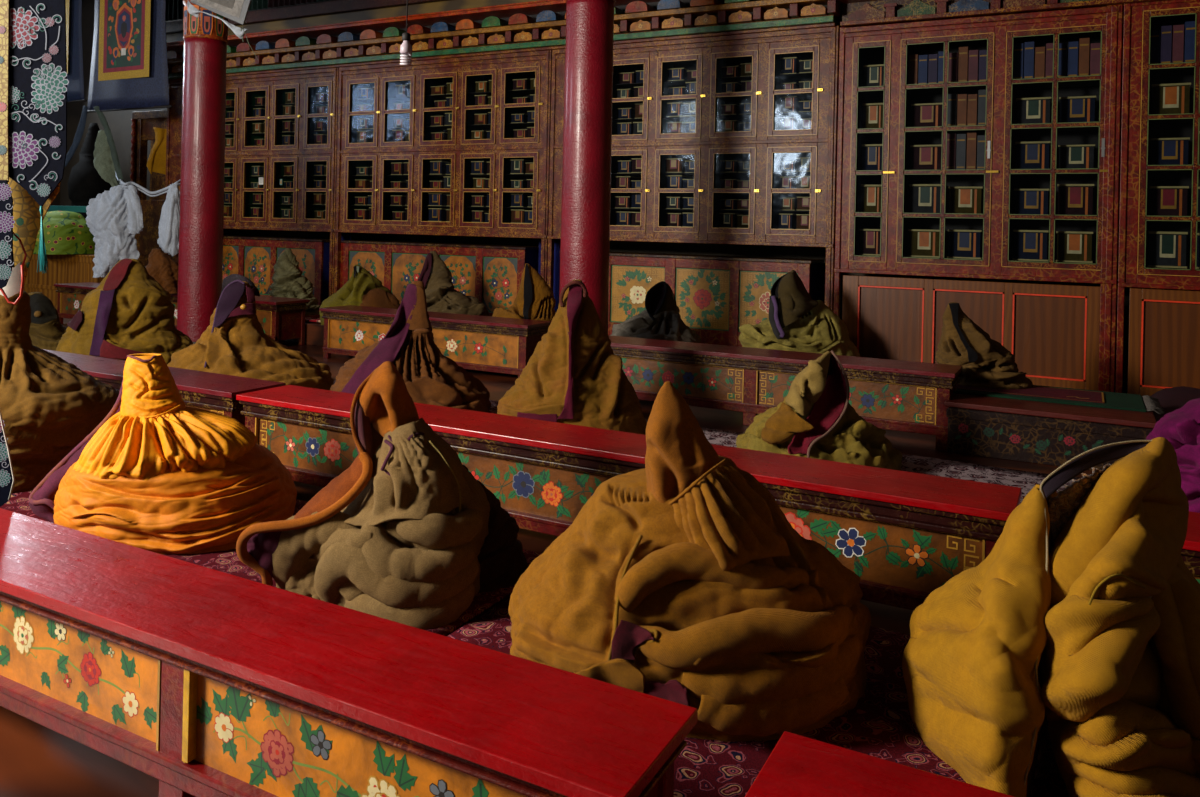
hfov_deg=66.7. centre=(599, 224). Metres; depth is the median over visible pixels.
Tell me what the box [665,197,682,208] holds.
volume
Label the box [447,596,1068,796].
floor carpet
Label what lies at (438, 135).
volume
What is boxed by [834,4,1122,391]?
bookcase
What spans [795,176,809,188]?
volume
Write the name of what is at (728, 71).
volume
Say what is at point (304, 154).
bookcase
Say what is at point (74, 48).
painting
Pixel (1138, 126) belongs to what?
bookcase
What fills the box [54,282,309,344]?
table
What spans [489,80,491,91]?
volume
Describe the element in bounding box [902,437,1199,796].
cloak
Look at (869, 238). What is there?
volume
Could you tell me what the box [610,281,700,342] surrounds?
cloak
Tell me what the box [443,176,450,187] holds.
volume
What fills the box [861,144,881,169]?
volume
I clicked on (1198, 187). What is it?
volume
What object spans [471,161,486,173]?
volume
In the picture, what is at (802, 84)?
volume
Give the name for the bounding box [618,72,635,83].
volume
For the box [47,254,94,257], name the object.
countertop
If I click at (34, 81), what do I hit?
hanging banner
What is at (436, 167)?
volume
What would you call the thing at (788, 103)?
volume
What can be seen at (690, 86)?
volume
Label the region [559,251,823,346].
painted panel
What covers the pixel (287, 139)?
volume
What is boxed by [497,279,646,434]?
cloak
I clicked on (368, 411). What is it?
robe
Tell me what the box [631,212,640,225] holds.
volume
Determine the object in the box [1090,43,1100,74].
volume
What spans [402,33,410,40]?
socket
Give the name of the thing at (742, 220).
volume
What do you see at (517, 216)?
volume
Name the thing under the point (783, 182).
volume
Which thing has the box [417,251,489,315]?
cloak
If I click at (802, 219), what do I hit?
volume
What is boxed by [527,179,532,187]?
volume
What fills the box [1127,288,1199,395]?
wood panelling
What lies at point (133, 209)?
scarf
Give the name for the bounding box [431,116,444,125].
volume
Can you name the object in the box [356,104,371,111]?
volume
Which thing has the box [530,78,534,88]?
volume
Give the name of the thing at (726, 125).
volume
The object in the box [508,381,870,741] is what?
cloak
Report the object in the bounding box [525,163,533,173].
volume
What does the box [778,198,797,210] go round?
volume
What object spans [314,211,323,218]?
volume
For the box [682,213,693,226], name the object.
volume
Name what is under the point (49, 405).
cloak
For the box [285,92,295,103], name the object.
volume
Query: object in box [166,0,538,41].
beam
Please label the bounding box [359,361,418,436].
hood
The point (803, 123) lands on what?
volume
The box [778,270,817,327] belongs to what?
hood
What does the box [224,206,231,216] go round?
volume
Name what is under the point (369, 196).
volume
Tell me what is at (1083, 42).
volume
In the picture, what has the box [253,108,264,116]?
volume
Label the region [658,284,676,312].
hood
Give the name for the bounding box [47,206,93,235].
cloth bundle
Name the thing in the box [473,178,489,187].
volume
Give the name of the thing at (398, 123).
volume
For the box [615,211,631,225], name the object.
volume
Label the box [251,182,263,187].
volume
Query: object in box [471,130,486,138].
volume
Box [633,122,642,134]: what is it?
volume
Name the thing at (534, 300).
cloak
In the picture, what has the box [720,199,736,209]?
volume
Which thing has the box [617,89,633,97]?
volume
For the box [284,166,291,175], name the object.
volume
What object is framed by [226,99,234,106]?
volume
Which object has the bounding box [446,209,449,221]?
volume
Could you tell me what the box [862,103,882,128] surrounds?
volume
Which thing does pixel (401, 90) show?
volume
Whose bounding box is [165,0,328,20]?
wall
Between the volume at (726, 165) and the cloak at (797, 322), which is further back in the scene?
the volume at (726, 165)
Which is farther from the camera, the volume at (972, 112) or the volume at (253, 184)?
the volume at (253, 184)
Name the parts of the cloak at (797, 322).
lilac trim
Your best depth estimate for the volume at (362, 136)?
12.01 m
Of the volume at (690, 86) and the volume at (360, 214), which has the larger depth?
the volume at (360, 214)
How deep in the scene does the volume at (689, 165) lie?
9.86 m
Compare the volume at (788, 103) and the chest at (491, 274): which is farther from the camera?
the chest at (491, 274)
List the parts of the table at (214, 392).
moulding, painted panel, leg, panel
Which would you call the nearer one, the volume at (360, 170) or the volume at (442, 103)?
the volume at (442, 103)
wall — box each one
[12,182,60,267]
[60,0,1199,392]
[165,0,328,20]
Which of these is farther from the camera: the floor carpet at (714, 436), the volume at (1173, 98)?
the volume at (1173, 98)
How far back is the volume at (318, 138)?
12.35 m
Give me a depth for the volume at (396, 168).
11.72 m
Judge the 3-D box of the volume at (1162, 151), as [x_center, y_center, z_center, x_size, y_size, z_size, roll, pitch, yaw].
[4.919,-0.613,7.891,0.285,0.253,0.300,1,0,28]
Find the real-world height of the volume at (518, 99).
0.114 m
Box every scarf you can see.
[65,106,87,166]
[86,184,139,277]
[93,130,117,186]
[94,106,123,184]
[123,185,142,234]
[147,127,166,174]
[157,183,179,255]
[187,1,247,38]
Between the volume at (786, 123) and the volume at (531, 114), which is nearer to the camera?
the volume at (786, 123)
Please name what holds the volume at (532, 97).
in the bookcase at (463, 72)
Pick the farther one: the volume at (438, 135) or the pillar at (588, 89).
the volume at (438, 135)
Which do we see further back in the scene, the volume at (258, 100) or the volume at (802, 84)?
the volume at (258, 100)
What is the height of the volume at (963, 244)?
0.268 m
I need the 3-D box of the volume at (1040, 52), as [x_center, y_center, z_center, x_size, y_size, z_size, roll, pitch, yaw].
[4.031,-1.445,8.346,0.079,0.321,0.260,1,0,28]
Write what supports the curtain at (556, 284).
hanging from the bookcase at (463, 72)
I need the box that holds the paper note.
[259,177,262,184]
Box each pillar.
[177,0,227,343]
[559,0,615,332]
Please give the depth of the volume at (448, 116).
11.34 m
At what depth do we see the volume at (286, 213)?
12.66 m
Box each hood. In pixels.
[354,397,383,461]
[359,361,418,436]
[645,381,719,502]
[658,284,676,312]
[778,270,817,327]
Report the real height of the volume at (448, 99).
0.158 m
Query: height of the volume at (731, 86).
0.144 m
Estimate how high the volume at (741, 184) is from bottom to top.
0.110 m
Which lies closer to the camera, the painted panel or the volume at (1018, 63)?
the volume at (1018, 63)
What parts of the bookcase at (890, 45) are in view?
post, door, door, shelf, door, post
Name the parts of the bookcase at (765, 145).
post, door, door, door, door, shelf, door, door, door, door, post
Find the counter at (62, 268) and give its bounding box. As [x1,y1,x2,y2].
[23,254,103,308]
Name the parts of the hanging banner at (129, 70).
rod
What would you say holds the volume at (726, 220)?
in the bookcase at (765, 145)
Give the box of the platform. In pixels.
[279,321,323,345]
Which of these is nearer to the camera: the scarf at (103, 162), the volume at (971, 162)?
the volume at (971, 162)
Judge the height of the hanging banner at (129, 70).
2.291 m
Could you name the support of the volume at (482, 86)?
in the bookcase at (463, 72)
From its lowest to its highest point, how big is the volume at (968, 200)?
0.268 m
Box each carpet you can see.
[0,490,541,635]
[305,314,320,321]
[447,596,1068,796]
[489,400,743,447]
[901,454,1080,503]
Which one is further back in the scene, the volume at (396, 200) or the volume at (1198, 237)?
the volume at (396, 200)
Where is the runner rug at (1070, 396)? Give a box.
[953,384,1164,414]
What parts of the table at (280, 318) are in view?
leg, painted panel, rail, moulding, painted panel, leg, panel, leg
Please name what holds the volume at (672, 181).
in the bookcase at (765, 145)
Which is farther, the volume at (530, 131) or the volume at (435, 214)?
the volume at (435, 214)
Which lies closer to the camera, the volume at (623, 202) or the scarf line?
the volume at (623, 202)
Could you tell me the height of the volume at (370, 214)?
0.167 m
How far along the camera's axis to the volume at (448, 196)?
11.39 m
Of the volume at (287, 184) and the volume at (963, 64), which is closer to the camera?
the volume at (963, 64)
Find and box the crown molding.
[167,0,1167,81]
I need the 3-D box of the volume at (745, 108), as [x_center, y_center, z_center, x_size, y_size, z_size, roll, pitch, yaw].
[1.612,-1.215,9.669,0.174,0.115,0.300,1,0,28]
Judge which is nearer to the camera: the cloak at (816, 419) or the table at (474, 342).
the cloak at (816, 419)
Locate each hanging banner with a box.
[0,0,68,506]
[87,0,172,112]
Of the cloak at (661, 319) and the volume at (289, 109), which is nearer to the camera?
the cloak at (661, 319)
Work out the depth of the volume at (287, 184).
12.67 m
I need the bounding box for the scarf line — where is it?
[115,171,180,196]
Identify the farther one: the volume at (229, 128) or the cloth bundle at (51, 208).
the cloth bundle at (51, 208)
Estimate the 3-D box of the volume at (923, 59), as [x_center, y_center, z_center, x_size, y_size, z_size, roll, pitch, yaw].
[3.142,-1.463,8.817,0.081,0.317,0.260,1,0,28]
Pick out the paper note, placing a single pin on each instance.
(260, 178)
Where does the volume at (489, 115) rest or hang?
in the bookcase at (463, 72)
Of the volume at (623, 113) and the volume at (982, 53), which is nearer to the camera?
the volume at (982, 53)
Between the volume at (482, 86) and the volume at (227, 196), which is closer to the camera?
the volume at (482, 86)
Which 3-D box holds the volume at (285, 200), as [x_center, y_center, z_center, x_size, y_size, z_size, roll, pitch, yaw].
[-4.288,-0.340,12.789,0.174,0.107,0.300,1,0,28]
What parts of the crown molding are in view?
rail, cornice, rail, cornice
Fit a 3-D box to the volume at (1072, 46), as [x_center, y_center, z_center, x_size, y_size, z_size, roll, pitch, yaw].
[4.262,-1.454,8.217,0.079,0.348,0.260,1,0,28]
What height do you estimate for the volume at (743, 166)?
0.112 m
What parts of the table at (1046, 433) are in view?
lid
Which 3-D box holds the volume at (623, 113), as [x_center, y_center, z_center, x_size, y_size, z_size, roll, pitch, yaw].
[0.344,-1.246,10.351,0.170,0.123,0.300,1,0,28]
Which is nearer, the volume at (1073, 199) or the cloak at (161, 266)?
the volume at (1073, 199)
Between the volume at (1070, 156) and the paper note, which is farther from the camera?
the paper note
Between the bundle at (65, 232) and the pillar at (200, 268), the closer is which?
the pillar at (200, 268)
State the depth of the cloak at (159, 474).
4.08 m
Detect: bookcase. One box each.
[164,68,338,295]
[334,50,551,292]
[547,26,839,311]
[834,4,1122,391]
[1115,0,1199,392]
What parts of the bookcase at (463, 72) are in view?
post, door, door, door, door, door, door, shelf, door, door, door, door, post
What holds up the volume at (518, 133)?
in the bookcase at (463, 72)
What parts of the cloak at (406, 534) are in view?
torn trim, torn trim, torn trim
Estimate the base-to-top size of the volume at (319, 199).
0.146 m
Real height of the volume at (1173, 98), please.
0.288 m
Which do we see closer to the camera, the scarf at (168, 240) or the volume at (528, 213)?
the volume at (528, 213)
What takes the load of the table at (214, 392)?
on the floor
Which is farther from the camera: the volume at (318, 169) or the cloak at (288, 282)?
the volume at (318, 169)
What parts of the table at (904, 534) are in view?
leg, painted panel, painted panel, rail, moulding, painted panel, leg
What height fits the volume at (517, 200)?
0.158 m
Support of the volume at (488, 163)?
in the bookcase at (463, 72)
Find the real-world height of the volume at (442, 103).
0.132 m
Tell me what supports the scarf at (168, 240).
hanging from the scarf line
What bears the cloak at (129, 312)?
on the floor carpet
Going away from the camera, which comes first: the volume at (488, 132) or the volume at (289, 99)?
the volume at (488, 132)
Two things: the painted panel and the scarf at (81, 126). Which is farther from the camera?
the scarf at (81, 126)
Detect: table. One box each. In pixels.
[0,508,697,796]
[43,349,285,425]
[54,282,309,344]
[236,385,1021,609]
[319,305,550,377]
[608,335,962,450]
[745,731,1013,796]
[945,393,1155,470]
[1181,511,1199,582]
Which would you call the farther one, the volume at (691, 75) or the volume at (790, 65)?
the volume at (691, 75)
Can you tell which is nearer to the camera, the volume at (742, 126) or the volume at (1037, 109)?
the volume at (1037, 109)
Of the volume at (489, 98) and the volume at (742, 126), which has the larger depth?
the volume at (489, 98)
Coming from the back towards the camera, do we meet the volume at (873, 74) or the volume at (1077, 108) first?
the volume at (873, 74)
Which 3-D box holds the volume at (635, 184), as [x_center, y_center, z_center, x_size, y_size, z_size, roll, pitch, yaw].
[0.494,-0.434,10.225,0.179,0.113,0.300,1,0,28]
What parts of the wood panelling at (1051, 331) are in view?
panel, panel, panel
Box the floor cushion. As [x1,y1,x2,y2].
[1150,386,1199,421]
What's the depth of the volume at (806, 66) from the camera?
9.23 m
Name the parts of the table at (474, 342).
leg, rail, painted panel, moulding, leg, panel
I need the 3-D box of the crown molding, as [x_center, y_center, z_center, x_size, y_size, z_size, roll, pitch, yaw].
[-0.102,-2.348,10.117,14.830,0.710,0.478,1,0,28]
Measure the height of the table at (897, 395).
0.540 m
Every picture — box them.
[103,0,144,72]
[190,0,250,24]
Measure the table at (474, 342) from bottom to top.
0.540 m
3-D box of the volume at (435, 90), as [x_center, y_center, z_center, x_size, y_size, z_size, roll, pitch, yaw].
[-1.967,-1.682,11.547,0.209,0.107,0.300,1,0,28]
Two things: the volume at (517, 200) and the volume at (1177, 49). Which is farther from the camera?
the volume at (517, 200)
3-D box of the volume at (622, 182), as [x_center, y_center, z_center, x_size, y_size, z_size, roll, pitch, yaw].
[0.323,-0.463,10.344,0.192,0.160,0.300,1,0,28]
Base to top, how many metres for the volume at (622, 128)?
0.155 m
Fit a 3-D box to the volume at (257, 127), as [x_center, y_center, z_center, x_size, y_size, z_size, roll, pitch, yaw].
[-4.791,-1.369,13.045,0.180,0.142,0.300,1,0,28]
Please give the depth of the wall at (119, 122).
12.03 m
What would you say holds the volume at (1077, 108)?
in the bookcase at (890, 45)
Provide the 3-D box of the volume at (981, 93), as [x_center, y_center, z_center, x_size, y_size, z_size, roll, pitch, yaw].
[3.610,-1.071,8.569,0.081,0.364,0.260,1,0,28]
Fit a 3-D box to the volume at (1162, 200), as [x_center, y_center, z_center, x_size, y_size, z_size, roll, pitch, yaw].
[4.910,-0.194,7.891,0.285,0.268,0.300,1,0,28]
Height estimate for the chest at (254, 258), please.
1.220 m
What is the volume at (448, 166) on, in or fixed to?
in the bookcase at (463, 72)
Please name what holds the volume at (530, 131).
in the bookcase at (463, 72)
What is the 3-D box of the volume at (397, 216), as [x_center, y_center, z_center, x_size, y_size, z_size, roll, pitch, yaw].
[-2.539,-0.112,11.894,0.189,0.121,0.300,1,0,28]
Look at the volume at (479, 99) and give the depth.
11.16 m
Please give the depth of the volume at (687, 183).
9.82 m
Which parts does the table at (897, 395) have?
painted panel, leg, moulding, rail, painted panel, leg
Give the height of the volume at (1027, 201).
0.248 m
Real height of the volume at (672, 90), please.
0.132 m
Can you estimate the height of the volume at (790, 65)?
0.171 m
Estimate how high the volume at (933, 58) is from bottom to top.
0.318 m
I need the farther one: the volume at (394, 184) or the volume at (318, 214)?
the volume at (318, 214)
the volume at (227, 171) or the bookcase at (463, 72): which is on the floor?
the bookcase at (463, 72)
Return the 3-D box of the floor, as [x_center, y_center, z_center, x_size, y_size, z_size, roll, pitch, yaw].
[-3.012,1.484,6.114,21.000,0.100,14.000,1,0,28]
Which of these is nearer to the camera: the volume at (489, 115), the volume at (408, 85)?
the volume at (489, 115)
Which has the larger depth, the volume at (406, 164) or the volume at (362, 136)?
the volume at (362, 136)
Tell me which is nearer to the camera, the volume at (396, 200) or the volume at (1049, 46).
the volume at (1049, 46)
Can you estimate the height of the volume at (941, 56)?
0.338 m
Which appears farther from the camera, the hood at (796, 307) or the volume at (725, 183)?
the volume at (725, 183)
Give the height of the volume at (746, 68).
0.140 m
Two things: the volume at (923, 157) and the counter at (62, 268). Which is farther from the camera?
the counter at (62, 268)
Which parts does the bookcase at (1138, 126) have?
post, door, shelf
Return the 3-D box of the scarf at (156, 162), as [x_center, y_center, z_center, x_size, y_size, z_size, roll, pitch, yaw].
[-6.706,-1.111,13.907,0.420,0.779,0.064,1,0,-1]
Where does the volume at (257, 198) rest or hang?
in the bookcase at (304, 154)
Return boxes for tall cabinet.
[130,110,178,265]
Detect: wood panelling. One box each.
[842,275,1099,390]
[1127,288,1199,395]
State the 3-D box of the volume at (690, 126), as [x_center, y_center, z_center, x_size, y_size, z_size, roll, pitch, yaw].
[1.071,-1.042,9.963,0.184,0.138,0.300,1,0,28]
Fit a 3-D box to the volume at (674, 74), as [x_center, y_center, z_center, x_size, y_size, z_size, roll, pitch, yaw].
[0.890,-1.634,10.042,0.196,0.134,0.300,1,0,28]
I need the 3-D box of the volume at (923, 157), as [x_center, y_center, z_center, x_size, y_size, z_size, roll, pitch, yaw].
[3.175,-0.631,8.818,0.294,0.261,0.300,1,0,28]
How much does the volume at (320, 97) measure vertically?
0.121 m
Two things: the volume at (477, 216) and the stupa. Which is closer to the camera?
the volume at (477, 216)
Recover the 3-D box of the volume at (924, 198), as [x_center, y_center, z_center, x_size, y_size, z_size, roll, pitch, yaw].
[3.167,-0.242,8.818,0.294,0.290,0.300,1,0,28]
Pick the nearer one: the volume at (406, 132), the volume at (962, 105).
the volume at (962, 105)
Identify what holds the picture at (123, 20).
attached to the hanging banner at (129, 70)
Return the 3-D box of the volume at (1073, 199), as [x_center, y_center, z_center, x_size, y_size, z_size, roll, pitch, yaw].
[4.288,-0.217,8.222,0.290,0.289,0.300,1,0,28]
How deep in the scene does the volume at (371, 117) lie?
11.94 m
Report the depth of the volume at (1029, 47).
8.26 m
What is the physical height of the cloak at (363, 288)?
0.698 m
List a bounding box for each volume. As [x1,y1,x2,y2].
[224,168,231,176]
[224,182,231,187]
[224,193,232,203]
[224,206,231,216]
[225,124,233,134]
[225,138,233,146]
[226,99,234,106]
[227,111,233,117]
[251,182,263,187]
[251,207,262,217]
[252,123,263,132]
[252,166,263,175]
[252,194,263,203]
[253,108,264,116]
[254,139,264,145]
[255,97,264,105]
[281,209,290,217]
[282,121,294,131]
[282,135,294,144]
[282,196,292,204]
[283,105,294,114]
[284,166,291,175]
[284,181,292,187]
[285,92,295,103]
[314,121,327,130]
[314,134,326,143]
[314,165,326,175]
[314,180,325,187]
[314,194,324,204]
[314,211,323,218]
[316,93,326,101]
[317,106,327,113]
[354,209,369,219]
[355,180,371,187]
[355,197,367,204]
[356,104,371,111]
[356,167,370,174]
[357,131,372,142]
[358,88,372,99]
[358,118,369,128]
[368,195,371,204]
[369,116,373,128]
[369,207,371,219]
[390,195,405,205]
[391,162,403,174]
[391,181,406,187]
[392,130,408,141]
[392,211,405,220]
[393,103,407,109]
[393,118,406,127]
[395,85,406,96]
[403,162,408,174]
[405,131,408,140]
[406,83,409,96]
[428,193,449,205]
[428,208,446,221]
[430,161,450,174]
[430,181,443,187]
[431,86,446,94]
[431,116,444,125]
[432,132,447,140]
[434,100,445,107]
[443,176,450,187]
[444,113,451,125]
[446,83,452,93]
[446,97,451,107]
[446,164,450,174]
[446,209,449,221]
[447,129,451,139]
[447,195,449,205]
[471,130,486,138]
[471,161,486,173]
[472,196,486,206]
[472,211,488,221]
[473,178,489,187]
[474,95,490,104]
[474,113,487,124]
[475,81,488,92]
[484,213,488,222]
[485,179,489,187]
[486,131,490,138]
[487,162,489,173]
[488,96,491,104]
[488,112,490,123]
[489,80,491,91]
[510,159,533,173]
[510,194,532,206]
[511,114,527,122]
[511,180,526,187]
[511,209,524,222]
[513,79,530,89]
[513,97,529,103]
[514,129,526,137]
[524,210,532,223]
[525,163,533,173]
[527,111,534,122]
[527,127,533,137]
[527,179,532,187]
[528,196,532,206]
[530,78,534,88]
[530,94,534,102]
[614,196,635,208]
[615,176,640,188]
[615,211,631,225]
[616,122,633,134]
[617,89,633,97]
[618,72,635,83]
[618,108,634,118]
[618,160,631,172]
[631,158,641,172]
[631,193,640,208]
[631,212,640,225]
[632,181,640,188]
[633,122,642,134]
[634,86,642,96]
[635,103,642,117]
[636,70,643,82]
[665,158,692,172]
[665,175,692,188]
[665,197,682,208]
[666,102,684,116]
[666,213,682,226]
[667,68,689,80]
[667,122,685,132]
[669,87,685,94]
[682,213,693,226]
[683,179,693,188]
[683,197,693,208]
[684,102,695,115]
[684,161,694,172]
[685,82,695,94]
[685,122,695,132]
[687,70,696,79]
[719,213,743,227]
[720,120,743,131]
[720,160,742,171]
[720,179,737,188]
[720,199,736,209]
[721,104,739,114]
[722,66,740,77]
[722,82,740,92]
[736,199,748,209]
[737,180,749,188]
[737,215,748,227]
[738,162,749,171]
[739,122,750,130]
[740,63,751,76]
[740,103,750,113]
[741,80,751,92]
[776,214,796,228]
[778,177,795,188]
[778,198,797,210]
[779,117,799,129]
[779,161,796,171]
[780,57,800,73]
[780,83,798,90]
[780,96,803,112]
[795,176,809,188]
[796,157,810,171]
[796,214,809,229]
[797,197,809,210]
[798,119,811,129]
[799,60,812,72]
[799,81,811,89]
[799,101,811,111]
[859,229,880,255]
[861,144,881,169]
[861,185,880,211]
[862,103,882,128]
[863,64,883,86]
[908,54,918,83]
[908,229,940,257]
[909,184,940,212]
[910,144,942,170]
[911,103,942,127]
[918,55,928,84]
[928,54,937,82]
[938,51,944,82]
[946,133,956,169]
[947,94,957,125]
[947,230,982,258]
[948,52,958,81]
[949,187,983,213]
[956,134,966,169]
[957,94,967,126]
[958,47,969,82]
[966,133,978,168]
[967,94,977,124]
[968,50,978,80]
[977,135,984,168]
[978,90,985,124]
[979,50,986,80]
[1013,43,1023,78]
[1013,230,1048,260]
[1014,189,1049,214]
[1015,141,1050,168]
[1016,97,1051,124]
[1024,42,1035,79]
[1035,47,1045,78]
[1045,43,1052,76]
[1056,231,1092,262]
[1057,184,1093,215]
[1058,43,1067,77]
[1058,144,1094,169]
[1059,96,1095,123]
[1067,41,1077,75]
[1079,38,1089,76]
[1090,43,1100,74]
[1146,231,1187,267]
[1147,186,1188,215]
[1148,137,1189,164]
[1149,83,1190,115]
[1159,25,1171,64]
[1171,25,1183,62]
[1183,21,1194,61]
[1196,187,1199,215]
[1196,233,1199,268]
[1198,131,1199,165]
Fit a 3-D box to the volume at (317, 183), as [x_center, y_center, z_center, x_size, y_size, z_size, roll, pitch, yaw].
[-3.753,-0.538,12.493,0.162,0.133,0.300,1,0,28]
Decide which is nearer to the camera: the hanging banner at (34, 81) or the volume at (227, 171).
the hanging banner at (34, 81)
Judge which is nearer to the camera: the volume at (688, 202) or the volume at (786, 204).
the volume at (786, 204)
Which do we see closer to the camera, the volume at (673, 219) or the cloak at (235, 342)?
the cloak at (235, 342)
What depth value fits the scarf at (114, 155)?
13.28 m
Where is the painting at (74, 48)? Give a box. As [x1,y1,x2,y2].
[65,0,86,102]
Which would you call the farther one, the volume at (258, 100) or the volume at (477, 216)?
the volume at (258, 100)
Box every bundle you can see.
[33,211,94,254]
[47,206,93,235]
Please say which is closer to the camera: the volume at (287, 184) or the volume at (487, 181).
the volume at (487, 181)
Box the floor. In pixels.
[0,309,1091,796]
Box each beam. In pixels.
[166,0,447,33]
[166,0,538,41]
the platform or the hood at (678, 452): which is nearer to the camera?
the hood at (678, 452)
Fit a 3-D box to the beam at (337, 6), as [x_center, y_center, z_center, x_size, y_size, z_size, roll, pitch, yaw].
[-0.266,-2.846,10.566,15.300,0.160,0.250,1,0,28]
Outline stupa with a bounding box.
[68,123,111,218]
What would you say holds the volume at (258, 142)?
in the bookcase at (304, 154)
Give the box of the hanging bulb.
[400,0,411,65]
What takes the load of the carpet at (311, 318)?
on the platform
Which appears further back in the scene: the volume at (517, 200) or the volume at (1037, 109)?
the volume at (517, 200)
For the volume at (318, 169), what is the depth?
12.36 m
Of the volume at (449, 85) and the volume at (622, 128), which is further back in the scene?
the volume at (449, 85)
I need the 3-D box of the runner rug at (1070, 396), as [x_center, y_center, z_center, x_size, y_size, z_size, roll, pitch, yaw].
[3.244,1.212,6.523,1.331,0.033,0.650,1,0,28]
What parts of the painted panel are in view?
painted panel, painted panel, painted panel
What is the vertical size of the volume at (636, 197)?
0.171 m
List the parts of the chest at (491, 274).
painted panel, painted panel, painted panel, painted panel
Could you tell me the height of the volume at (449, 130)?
0.164 m
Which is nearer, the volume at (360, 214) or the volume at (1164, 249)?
the volume at (1164, 249)
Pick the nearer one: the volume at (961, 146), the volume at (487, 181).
the volume at (961, 146)
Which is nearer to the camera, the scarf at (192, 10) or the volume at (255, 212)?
the scarf at (192, 10)
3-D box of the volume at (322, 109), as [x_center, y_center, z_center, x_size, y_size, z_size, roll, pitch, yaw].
[-3.721,-1.539,12.510,0.166,0.136,0.300,1,0,28]
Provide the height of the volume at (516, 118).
0.107 m
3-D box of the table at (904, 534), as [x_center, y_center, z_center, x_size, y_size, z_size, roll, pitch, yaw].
[-0.198,1.246,4.366,4.000,0.500,0.390,1,0,28]
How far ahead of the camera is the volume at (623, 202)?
10.21 m
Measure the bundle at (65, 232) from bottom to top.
0.664 m
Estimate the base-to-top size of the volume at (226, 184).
0.111 m
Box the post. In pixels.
[182,669,197,762]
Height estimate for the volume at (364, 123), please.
0.140 m
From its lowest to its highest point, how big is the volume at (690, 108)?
0.145 m
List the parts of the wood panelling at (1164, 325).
panel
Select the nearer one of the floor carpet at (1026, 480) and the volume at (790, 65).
the floor carpet at (1026, 480)
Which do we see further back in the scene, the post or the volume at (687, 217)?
the volume at (687, 217)
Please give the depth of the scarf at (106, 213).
12.76 m
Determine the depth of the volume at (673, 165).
9.91 m
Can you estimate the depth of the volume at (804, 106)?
9.24 m
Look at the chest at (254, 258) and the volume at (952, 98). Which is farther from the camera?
the chest at (254, 258)
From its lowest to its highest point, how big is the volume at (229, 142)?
0.143 m
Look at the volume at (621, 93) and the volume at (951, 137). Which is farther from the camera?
the volume at (621, 93)
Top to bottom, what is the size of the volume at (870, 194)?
0.287 m
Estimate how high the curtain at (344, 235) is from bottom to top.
1.330 m
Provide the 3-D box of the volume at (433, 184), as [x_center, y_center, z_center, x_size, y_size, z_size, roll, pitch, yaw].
[-1.989,-0.492,11.555,0.200,0.119,0.300,1,0,28]
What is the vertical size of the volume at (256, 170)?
0.142 m
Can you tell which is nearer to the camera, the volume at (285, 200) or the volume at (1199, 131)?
the volume at (1199, 131)
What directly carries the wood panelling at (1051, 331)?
attached to the bookcase at (890, 45)
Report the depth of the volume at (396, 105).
11.73 m
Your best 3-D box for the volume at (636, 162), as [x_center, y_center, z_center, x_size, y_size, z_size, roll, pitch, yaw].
[0.499,-0.656,10.224,0.182,0.160,0.300,1,0,28]
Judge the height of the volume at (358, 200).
0.109 m
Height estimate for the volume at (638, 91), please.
0.156 m
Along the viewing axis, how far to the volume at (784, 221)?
9.33 m
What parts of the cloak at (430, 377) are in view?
purple sash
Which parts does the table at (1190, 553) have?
moulding, painted panel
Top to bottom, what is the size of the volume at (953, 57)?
0.320 m
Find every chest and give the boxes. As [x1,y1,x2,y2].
[178,235,329,311]
[340,240,537,316]
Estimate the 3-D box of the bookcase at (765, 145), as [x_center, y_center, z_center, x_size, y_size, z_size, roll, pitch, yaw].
[0.961,-0.234,9.914,3.280,3.510,0.495,1,0,28]
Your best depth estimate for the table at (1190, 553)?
3.03 m
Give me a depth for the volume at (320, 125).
12.35 m
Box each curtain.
[341,232,350,239]
[538,238,560,312]
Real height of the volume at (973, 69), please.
0.331 m
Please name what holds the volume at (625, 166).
in the bookcase at (765, 145)
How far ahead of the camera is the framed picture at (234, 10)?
9.60 m
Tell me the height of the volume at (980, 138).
0.346 m
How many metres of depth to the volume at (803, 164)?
9.22 m
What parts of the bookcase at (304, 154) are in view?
post, door, door, case frame, door, door, shelf, door, door, door, door, post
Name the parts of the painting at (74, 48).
rod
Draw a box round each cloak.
[0,291,118,492]
[28,292,66,350]
[28,353,296,553]
[56,258,192,363]
[146,249,177,293]
[167,274,333,389]
[236,361,528,629]
[268,248,319,315]
[319,264,399,324]
[330,281,490,412]
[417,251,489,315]
[492,263,555,320]
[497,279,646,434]
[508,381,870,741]
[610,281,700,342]
[736,350,901,470]
[739,270,859,356]
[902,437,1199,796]
[935,302,1032,388]
[1146,398,1199,512]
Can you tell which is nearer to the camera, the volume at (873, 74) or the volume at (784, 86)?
the volume at (873, 74)
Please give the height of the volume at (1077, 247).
0.274 m
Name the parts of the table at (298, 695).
painted panel, rail, leg, painted panel, panel, leg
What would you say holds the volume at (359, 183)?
in the bookcase at (463, 72)
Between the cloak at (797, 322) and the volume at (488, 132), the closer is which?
the cloak at (797, 322)
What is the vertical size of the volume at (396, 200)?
0.129 m
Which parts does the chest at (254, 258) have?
painted panel, painted panel, painted panel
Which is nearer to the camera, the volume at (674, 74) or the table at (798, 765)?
the table at (798, 765)
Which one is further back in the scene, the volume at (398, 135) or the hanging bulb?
the volume at (398, 135)
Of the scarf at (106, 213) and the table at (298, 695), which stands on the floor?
the table at (298, 695)

